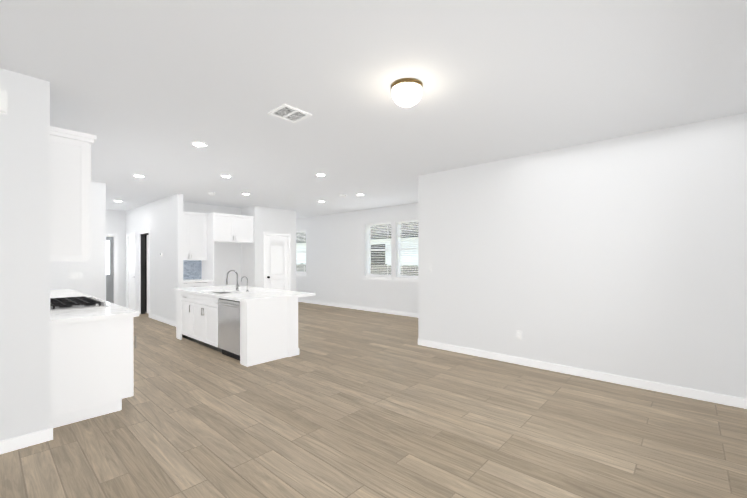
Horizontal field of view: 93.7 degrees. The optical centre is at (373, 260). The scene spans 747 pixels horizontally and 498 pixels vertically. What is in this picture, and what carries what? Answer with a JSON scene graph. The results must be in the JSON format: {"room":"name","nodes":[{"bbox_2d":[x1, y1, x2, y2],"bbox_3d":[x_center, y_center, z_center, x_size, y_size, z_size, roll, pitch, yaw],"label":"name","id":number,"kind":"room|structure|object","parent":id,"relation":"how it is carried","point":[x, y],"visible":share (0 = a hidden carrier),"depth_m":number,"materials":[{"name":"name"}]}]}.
{"room":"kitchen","nodes":[
{"label":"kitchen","id":0,"kind":"room"},
{"bbox_2d":[0,302,746,497],"bbox_3d":[-2.829,1.421,5.319,12.840,0.100,10.500,0,0,42],"label":"floor","id":1,"kind":"structure","parent":0,"point":[349,403],"depth_m":2.81,"materials":[{"name":"brown wood"}]},
{"bbox_2d":[50,317,135,427],"bbox_3d":[-2.665,0.948,3.240,0.537,0.855,0.631,0,0,42],"label":"base cabinet","id":2,"kind":"object","parent":1,"relation":"on","point":[91,365],"depth_m":3.05,"materials":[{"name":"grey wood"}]},
{"bbox_2d":[50,289,137,324],"bbox_3d":[-3.856,0.499,4.330,3.886,0.039,0.661,0,0,42],"label":"countertop","id":3,"kind":"structure","parent":2,"relation":"on","point":[112,312],"depth_m":3.24,"materials":[{"name":"white stone"}]},
{"bbox_2d":[50,296,109,310],"bbox_3d":[-3.260,0.455,3.811,0.910,0.049,0.465,0,0,42],"label":"cooktop","id":4,"kind":"object","parent":3,"relation":"in","point":[67,303],"visible":0.83,"depth_m":3.64,"materials":[{"name":"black metal"}]},
{"bbox_2d":[183,215,213,287],"bbox_3d":[-4.210,0.155,8.058,0.670,2.420,0.801,0,0,42],"label":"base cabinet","id":5,"kind":"object","parent":1,"relation":"on","point":[207,280],"visible":0.35,"depth_m":8.19,"materials":[{"name":"white wood"}]},
{"bbox_2d":[174,290,298,366],"bbox_3d":[-2.306,0.952,5.631,2.522,0.837,0.863,0,0,42],"label":"kitchen island","id":6,"kind":"object","parent":1,"relation":"on","point":[247,326],"depth_m":4.92,"materials":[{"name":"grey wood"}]},
{"bbox_2d":[182,286,313,301],"bbox_3d":[-2.204,0.514,5.757,2.540,0.039,1.129,0,0,42],"label":"island countertop","id":7,"kind":"structure","parent":6,"relation":"on","point":[252,295],"depth_m":5.28,"materials":[{"name":"white stone"}]},
{"bbox_2d":[210,290,233,293],"bbox_3d":[-2.419,0.623,5.608,0.740,0.203,0.401,0,0,42],"label":"sink","id":8,"kind":"object","parent":7,"relation":"in","point":[211,291],"depth_m":5.85,"materials":[{"name":"silver metal"}]},
{"bbox_2d":[226,270,237,289],"bbox_3d":[-2.287,0.324,5.714,0.110,0.340,0.220,0,0,42],"label":"faucet","id":9,"kind":"object","parent":7,"relation":"on","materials":[{"name":"silver metal"}]},
{"bbox_2d":[242,278,249,289],"bbox_3d":[-2.037,0.372,5.538,0.036,0.246,0.126,0,0,42],"label":"faucet","id":10,"kind":"object","parent":7,"relation":"on","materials":[{"name":"silver metal"}]},
{"bbox_2d":[0,68,746,440],"bbox_3d":[-2.852,-0.004,5.290,12.440,2.750,10.270,0,0,42],"label":"wall","id":11,"kind":"structure","parent":0,"point":[624,256],"depth_m":4.05,"materials":[{"name":"white paint"}]},
{"bbox_2d":[0,90,7,114],"bbox_3d":[-2.697,-1.129,2.420,0.046,0.161,0.235,0,0,42],"label":"door chime","id":12,"kind":"object","parent":11,"relation":"attached to","point":[3,102],"visible":1,"depth_m":2.48,"materials":[{"name":"white plastic"}]},
{"bbox_2d":[0,427,52,453],"bbox_3d":[-3.590,1.335,1.458,0.013,0.090,3.343,0,0,42],"label":"baseboard","id":13,"kind":"structure","parent":11,"relation":"attached to","point":[23,441],"depth_m":2.59,"materials":[{"name":"white wood"}]},
{"bbox_2d":[50,130,93,260],"bbox_3d":[-2.762,-0.527,3.113,0.520,1.063,0.320,0,0,42],"label":"upper cabinet","id":14,"kind":"object","parent":11,"relation":"attached to","point":[70,195],"depth_m":2.96,"materials":[{"name":"white painted wood"}]},
{"bbox_2d":[70,272,82,279],"bbox_3d":[-5.028,0.260,5.929,0.010,0.115,0.165,0,0,42],"label":"light switch","id":15,"kind":"object","parent":11,"relation":"attached to","point":[76,275],"visible":1,"depth_m":5.93,"materials":[{"name":"white plastic"}]},
{"bbox_2d":[106,237,113,302],"bbox_3d":[-7.434,0.349,9.330,0.114,2.010,0.864,0,0,42],"label":"front door","id":16,"kind":"structure","parent":11,"relation":"in","point":[109,269],"depth_m":9.61,"materials":[{"name":"grey wood"}]},
{"bbox_2d":[128,236,134,310],"bbox_3d":[-6.528,0.349,9.463,0.704,2.010,0.093,0,0,42],"label":"hall door","id":17,"kind":"structure","parent":11,"relation":"in","point":[131,272],"depth_m":9.52,"materials":[{"name":"white wood"}]},
{"bbox_2d":[147,235,148,312],"bbox_3d":[-5.570,0.349,9.226,0.114,2.010,0.677,0,0,42],"label":"door frame","id":18,"kind":"structure","parent":11,"relation":"in","point":[147,273],"depth_m":9.01,"materials":[{"name":"white"}]},
{"bbox_2d":[150,314,175,326],"bbox_3d":[-4.683,1.320,7.799,1.801,0.090,0.033,0,0,42],"label":"baseboard","id":19,"kind":"structure","parent":11,"relation":"attached to","point":[155,317],"depth_m":7.74,"materials":[{"name":"white wood"}]},
{"bbox_2d":[183,260,201,279],"bbox_3d":[-4.465,0.221,8.273,0.009,0.455,0.780,0,0,42],"label":"tile backsplash","id":20,"kind":"structure","parent":11,"relation":"attached to","point":[192,269],"depth_m":8.40,"materials":[{"name":"blue tile"}]},
{"bbox_2d":[183,211,207,259],"bbox_3d":[-4.335,-0.564,8.155,0.353,1.113,0.780,0,0,42],"label":"upper cabinet","id":21,"kind":"object","parent":11,"relation":"attached to","point":[194,235],"visible":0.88,"depth_m":8.14,"materials":[{"name":"white wood"}]},
{"bbox_2d":[207,212,253,242],"bbox_3d":[-3.614,-0.789,8.732,0.653,0.665,1.000,0,0,42],"label":"upper cabinet","id":22,"kind":"object","parent":11,"relation":"attached to","point":[231,228],"visible":0.92,"depth_m":8.51,"materials":[{"name":"white wood"}]},
{"bbox_2d":[266,235,287,289],"bbox_3d":[-2.560,0.349,9.350,0.114,2.010,0.684,0,0,42],"label":"pantry door","id":23,"kind":"structure","parent":11,"relation":"in","point":[276,262],"depth_m":9.37,"materials":[{"name":"white wood"}]},
{"bbox_2d":[296,230,305,272],"bbox_3d":[-2.471,-0.294,11.700,0.930,1.420,0.128,0,0,42],"label":"window","id":24,"kind":"structure","parent":11,"relation":"in","point":[302,236],"depth_m":11.60,"materials":[{"name":"white"}]},
{"bbox_2d":[298,299,417,317],"bbox_3d":[-0.437,1.316,9.749,7.130,0.090,0.013,0,0,42],"label":"baseboard","id":25,"kind":"structure","parent":11,"relation":"attached to","point":[299,300],"depth_m":9.62,"materials":[{"name":"white wood"}]},
{"bbox_2d":[366,222,390,276],"bbox_3d":[0.168,-0.288,9.326,0.930,1.420,0.128,0,0,42],"label":"window","id":26,"kind":"structure","parent":11,"relation":"in","point":[369,244],"depth_m":9.35,"materials":[{"name":"white"}]},
{"bbox_2d":[397,219,417,277],"bbox_3d":[0.963,-0.286,8.610,0.930,1.420,0.128,0,0,42],"label":"window","id":27,"kind":"structure","parent":11,"relation":"in","point":[399,248],"depth_m":8.70,"materials":[{"name":"white"}]},
{"bbox_2d":[516,331,521,339],"bbox_3d":[1.926,0.988,4.638,0.075,0.115,0.010,0,0,42],"label":"outlet","id":28,"kind":"object","parent":11,"relation":"attached to","point":[519,335],"visible":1,"depth_m":4.63,"materials":[{"name":"white plastic"}]},
{"bbox_2d":[418,339,746,408],"bbox_3d":[2.095,1.328,4.485,3.703,0.090,0.013,0,0,42],"label":"baseboard","id":29,"kind":"structure","parent":11,"relation":"attached to","point":[654,386],"depth_m":3.99,"materials":[{"name":"white wood"}]},
{"bbox_2d":[0,0,746,218],"bbox_3d":[-2.829,-1.429,5.312,12.840,0.100,10.500,0,0,42],"label":"ceiling","id":30,"kind":"structure","parent":0,"point":[150,90],"depth_m":2.70,"materials":[{"name":"white paint"}]},
{"bbox_2d":[191,142,206,146],"bbox_3d":[-2.059,-1.371,4.135,0.176,0.010,0.176,0,0,42],"label":"recessed light","id":31,"kind":"object","parent":30,"relation":"in","point":[200,144],"visible":0.96,"depth_m":4.12,"materials":[{"name":"white"}]},
{"bbox_2d":[267,104,311,122],"bbox_3d":[-0.781,-1.367,3.268,0.280,0.013,0.300,0,0,42],"label":"ceiling vent","id":32,"kind":"object","parent":30,"relation":"in","point":[289,113],"visible":1,"depth_m":3.26,"materials":[{"name":"white plastic"}]},
{"bbox_2d":[391,78,422,106],"bbox_3d":[0.263,-1.327,2.753,0.248,0.223,0.248,0,0,42],"label":"dome ceiling light","id":33,"kind":"object","parent":30,"relation":"attached to","point":[406,92],"visible":0.96,"depth_m":2.67,"materials":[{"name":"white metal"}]},
{"label":"outside","id":34,"kind":"structure","parent":0,"visible":0},
{"bbox_3d":[-1.344,1.843,17.436,38.440,0.100,50.100,0,0,42],"label":"ground","id":35,"kind":"structure","parent":34,"visible":0},
{"bbox_2d":[296,263,417,275],"bbox_3d":[0.570,0.961,12.086,28.440,1.690,0.110,0,0,42],"label":"fence","id":36,"kind":"object","parent":35,"relation":"on","point":[381,273],"depth_m":12.12,"materials":[{"name":"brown wood"}]},
{"bbox_2d":[296,222,417,265],"bbox_3d":[3.320,-0.882,17.605,17.800,5.350,9.000,0,0,42],"label":"neighbouring house","id":37,"kind":"structure","parent":35,"relation":"on","point":[304,246],"depth_m":14.65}
]}

